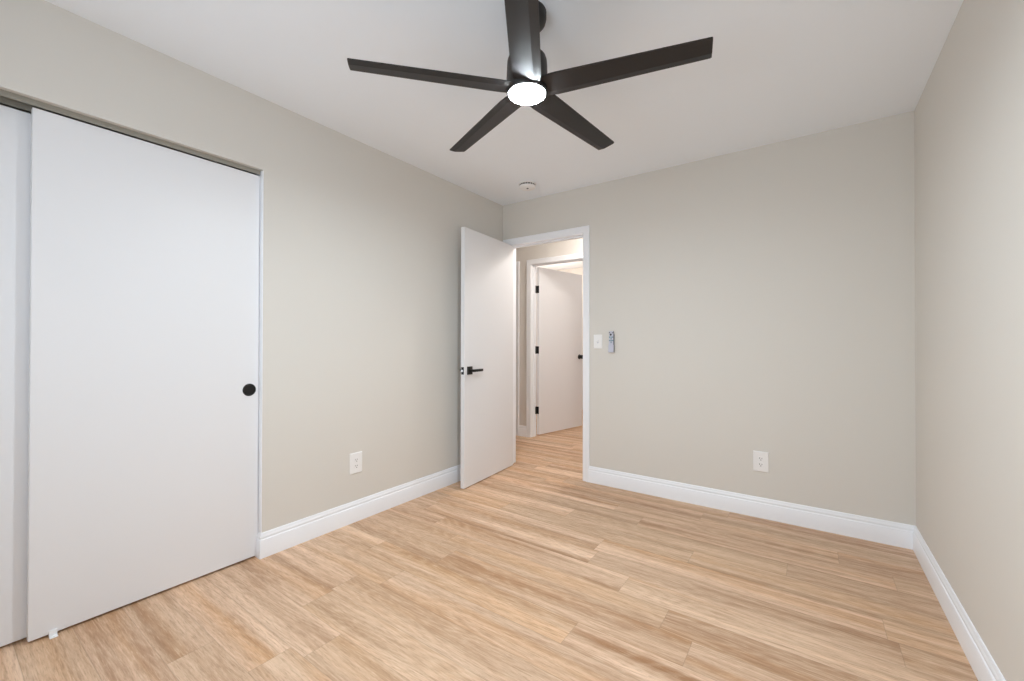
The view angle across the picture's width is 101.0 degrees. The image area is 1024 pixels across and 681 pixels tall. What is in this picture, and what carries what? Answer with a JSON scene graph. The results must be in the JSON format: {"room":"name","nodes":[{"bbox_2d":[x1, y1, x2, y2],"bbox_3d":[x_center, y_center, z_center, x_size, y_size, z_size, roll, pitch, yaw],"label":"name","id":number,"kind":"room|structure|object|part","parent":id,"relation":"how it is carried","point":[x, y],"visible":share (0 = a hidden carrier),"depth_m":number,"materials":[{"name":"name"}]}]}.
{"room":"empty bedroom","nodes":[
{"label":"empty bedroom","id":0,"kind":"room"},
{"bbox_2d":[0,103,30,113],"bbox_3d":[-2.161,-0.073,1.884,0.720,2.440,2.052,0,0,35],"label":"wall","id":1,"kind":"structure","parent":0,"point":[0,103],"depth_m":2.02,"materials":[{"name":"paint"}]},
{"bbox_2d":[0,0,502,531],"bbox_3d":[-1.241,-0.068,2.462,0.115,2.440,3.828,0,0,35],"label":"wall","id":2,"kind":"structure","parent":0,"point":[362,243],"depth_m":2.51,"materials":[{"name":"beige paint"}]},
{"bbox_2d":[0,89,259,174],"bbox_3d":[-1.819,-0.899,1.667,0.086,0.030,1.513,0,0,35],"label":"closet track","id":3,"kind":"object","parent":2,"relation":"attached to","point":[6,97],"visible":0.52,"depth_m":1.77,"materials":[{"name":"metal"}]},
{"bbox_2d":[0,105,30,646],"bbox_3d":[-2.050,0.129,1.373,0.033,2.010,0.758,0,0,35],"label":"door","id":4,"kind":"structure","parent":3,"relation":"hanging from","point":[15,125],"depth_m":1.59,"materials":[{"name":"white paint"}]},
{"bbox_2d":[27,107,259,641],"bbox_3d":[-1.597,0.128,1.931,0.037,2.020,0.810,0,0,35],"label":"door","id":5,"kind":"structure","parent":3,"relation":"hanging from","point":[143,417],"depth_m":1.84,"materials":[{"name":"white paint"}]},
{"bbox_3d":[-1.377,0.259,2.213,0.004,0.065,0.065,0,0,35],"label":"finger pull","id":6,"kind":"part","parent":5,"relation":"part of","materials":[{"name":"black metal"}]},
{"bbox_2d":[244,385,254,394],"bbox_3d":[-1.378,0.259,2.214,0.001,0.052,0.052,0,0,35],"label":"door pull","id":7,"kind":"object","parent":5,"relation":"on","point":[248,389],"depth_m":2.21,"materials":[{"name":"black metal"}]},
{"bbox_2d":[256,171,263,532],"bbox_3d":[-1.373,0.123,2.273,0.117,2.056,0.004,0,0,35],"label":"trim","id":8,"kind":"structure","parent":2,"relation":"attached to","point":[261,175],"depth_m":2.25,"materials":[{"name":"white paint"}]},
{"bbox_2d":[350,451,361,474],"bbox_3d":[-0.996,0.783,2.699,0.010,0.132,0.089,0,0,35],"label":"wall outlet","id":9,"kind":"object","parent":2,"relation":"attached to","point":[355,458],"visible":1,"depth_m":2.69,"materials":[{"name":"white plastic"}]},
{"bbox_2d":[255,464,460,558],"bbox_3d":[-0.726,1.091,3.113,0.058,0.131,2.156,0,0,35],"label":"baseboard","id":10,"kind":"structure","parent":2,"relation":"attached to","point":[270,542],"depth_m":2.63,"materials":[{"name":"white paint"}]},
{"bbox_2d":[0,405,977,680],"bbox_3d":[0.209,1.211,3.505,4.892,0.100,7.450,0,0,35],"label":"floor","id":11,"kind":"structure","parent":0,"point":[531,570],"depth_m":1.85,"materials":[{"name":"brown wood"}]},
{"bbox_2d":[49,628,57,638],"bbox_3d":[-1.773,1.134,1.632,0.023,0.024,0.023,0,0,35],"label":"floor guide","id":12,"kind":"object","parent":11,"relation":"on","point":[53,633],"visible":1,"depth_m":1.63,"materials":[{"name":"white plastic"}]},
{"bbox_2d":[45,0,963,269],"bbox_3d":[0.214,-1.329,3.520,4.892,0.100,7.450,0,0,35],"label":"ceiling","id":13,"kind":"structure","parent":0,"point":[777,70],"depth_m":1.98,"materials":[{"name":"white paint"}]},
{"bbox_2d":[518,181,535,190],"bbox_3d":[0.125,-1.258,3.453,0.146,0.043,0.146,0,0,35],"label":"smoke detector","id":14,"kind":"object","parent":13,"relation":"attached to","point":[524,185],"visible":1,"depth_m":3.41,"materials":[{"name":"white plastic"}]},
{"bbox_2d":[347,0,712,151],"bbox_3d":[0.093,-1.125,1.688,1.280,0.330,1.251,0,0,35],"label":"ceiling fan","id":15,"kind":"object","parent":13,"relation":"hanging from","point":[528,82],"visible":1,"depth_m":1.56,"materials":[{"name":"brown metal"}]},
{"bbox_3d":[-0.296,-0.987,1.577,0.592,0.011,0.112,0,14,-14],"label":"blade","id":16,"kind":"part","parent":15,"relation":"part of","materials":[{"name":"brown metal"}]},
{"bbox_3d":[-0.134,-0.995,1.976,0.112,0.011,0.592,-15,9,-31],"label":"blade","id":17,"kind":"part","parent":15,"relation":"part of","materials":[{"name":"brown metal"}]},
{"bbox_3d":[0.033,-0.980,1.300,0.112,0.011,0.592,13,2,4],"label":"blade","id":18,"kind":"part","parent":15,"relation":"part of","materials":[{"name":"brown metal"}]},
{"bbox_2d":[509,83,544,104],"bbox_3d":[0.059,-0.972,1.665,0.144,0.010,0.144,0,0,35],"label":"diffuser","id":19,"kind":"object","parent":15,"relation":"attached to","point":[519,93],"depth_m":1.65,"materials":[{"name":"white glass"}]},
{"bbox_3d":[0.295,-0.994,1.945,0.112,0.011,0.592,-15,-9,39],"label":"blade","id":20,"kind":"part","parent":15,"relation":"part of","materials":[{"name":"brown metal"}]},
{"bbox_3d":[0.398,-0.985,1.527,0.592,0.011,0.112,1,-11,22],"label":"blade","id":21,"kind":"part","parent":15,"relation":"part of","materials":[{"name":"brown metal"}]},
{"bbox_2d":[516,238,582,425],"bbox_3d":[1.048,-0.051,4.596,4.777,2.440,0.115,0,0,35],"label":"wall","id":22,"kind":"structure","parent":0,"point":[574,246],"depth_m":5.15,"materials":[{"name":"paint"}]},
{"bbox_2d":[516,261,518,435],"bbox_3d":[-0.242,0.099,5.496,0.884,2.147,0.131,0,0,35],"label":"door frame","id":23,"kind":"structure","parent":22,"relation":"attached to","point":[517,262],"depth_m":5.20,"materials":[{"name":"white paint"}]},
{"bbox_2d":[519,425,525,436],"bbox_3d":[0.130,1.106,5.156,0.112,0.131,0.015,0,0,35],"label":"baseboard","id":24,"kind":"structure","parent":22,"relation":"attached to","point":[522,429],"depth_m":5.15,"materials":[{"name":"white paint"}]},
{"bbox_2d":[526,253,582,437],"bbox_3d":[0.598,0.097,4.903,0.946,2.147,0.131,0,0,35],"label":"door frame","id":25,"kind":"structure","parent":22,"relation":"attached to","point":[532,264],"depth_m":5.11,"materials":[{"name":"white paint"}]},
{"bbox_2d":[535,267,582,434],"bbox_3d":[0.615,0.129,5.462,0.907,2.053,0.151,0,0,-43],"label":"door","id":26,"kind":"structure","parent":22,"relation":"in","point":[558,350],"depth_m":5.43,"materials":[{"name":"white paint"}]},
{"bbox_2d":[536,267,582,409],"bbox_3d":[2.328,-0.036,6.507,4.662,2.440,0.115,0,0,35],"label":"wall","id":27,"kind":"structure","parent":0,"point":[579,271],"depth_m":7.30,"materials":[{"name":"paint"}]},
{"bbox_2d":[503,111,915,525],"bbox_3d":[0.417,-0.057,3.704,4.777,2.440,0.115,0,0,35],"label":"wall","id":28,"kind":"structure","parent":0,"point":[761,298],"depth_m":2.77,"materials":[{"name":"beige paint"}]},
{"bbox_2d":[503,225,589,481],"bbox_3d":[0.313,0.108,3.776,0.881,2.110,0.147,0,0,35],"label":"door frame","id":29,"kind":"structure","parent":28,"relation":"attached to","point":[583,232],"depth_m":3.50,"materials":[{"name":"white paint"}]},
{"bbox_2d":[460,227,512,488],"bbox_3d":[-0.203,0.135,3.613,0.146,2.040,0.767,0,0,29],"label":"door","id":30,"kind":"structure","parent":29,"relation":"attached to","point":[486,370],"depth_m":3.55,"materials":[{"name":"white paint"}]},
{"bbox_3d":[-0.283,0.237,3.368,0.045,0.021,0.129,0,0,30],"label":"lever","id":31,"kind":"part","parent":30,"relation":"part of","materials":[{"name":"black metal"}]},
{"bbox_2d":[594,335,601,348],"bbox_3d":[0.695,0.010,3.425,0.073,0.115,0.020,0,0,35],"label":"light switch","id":32,"kind":"object","parent":28,"relation":"attached to","point":[597,338],"visible":1,"depth_m":3.42,"materials":[{"name":"white plastic"}]},
{"bbox_2d":[608,345,614,351],"bbox_3d":[0.791,0.023,3.355,0.045,0.144,0.022,0,0,35],"label":"cradle","id":33,"kind":"object","parent":28,"relation":"attached to","point":[610,347],"visible":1,"depth_m":3.35,"materials":[{"name":"grey plastic"}]},
{"bbox_2d":[609,331,613,344],"bbox_3d":[0.790,0.009,3.355,0.039,0.166,0.016,0,0,35],"label":"remote","id":34,"kind":"object","parent":33,"relation":"in","point":[611,333],"visible":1,"depth_m":3.35,"materials":[{"name":"grey plastic"}]},
{"bbox_2d":[589,466,914,549],"bbox_3d":[1.434,1.094,2.898,1.960,0.131,0.015,0,0,35],"label":"baseboard","id":35,"kind":"structure","parent":28,"relation":"attached to","point":[897,534],"depth_m":2.74,"materials":[{"name":"white paint"}]},
{"bbox_2d":[753,450,768,472],"bbox_3d":[1.630,0.794,2.764,0.089,0.132,0.010,0,0,35],"label":"wall outlet","id":36,"kind":"object","parent":28,"relation":"attached to","point":[760,459],"visible":1,"depth_m":2.76,"materials":[{"name":"white plastic"}]},
{"bbox_2d":[914,0,1023,680],"bbox_3d":[1.150,-0.074,0.702,0.115,2.440,3.943,0,0,35],"label":"wall","id":37,"kind":"structure","parent":0,"point":[969,111],"depth_m":1.50,"materials":[{"name":"beige paint"}]},
{"bbox_2d":[913,526,1005,680],"bbox_3d":[1.128,1.081,0.779,0.015,0.131,3.828,0,0,35],"label":"baseboard","id":38,"kind":"structure","parent":37,"relation":"attached to","point":[980,659],"depth_m":1.63,"materials":[{"name":"white paint"}]}
]}

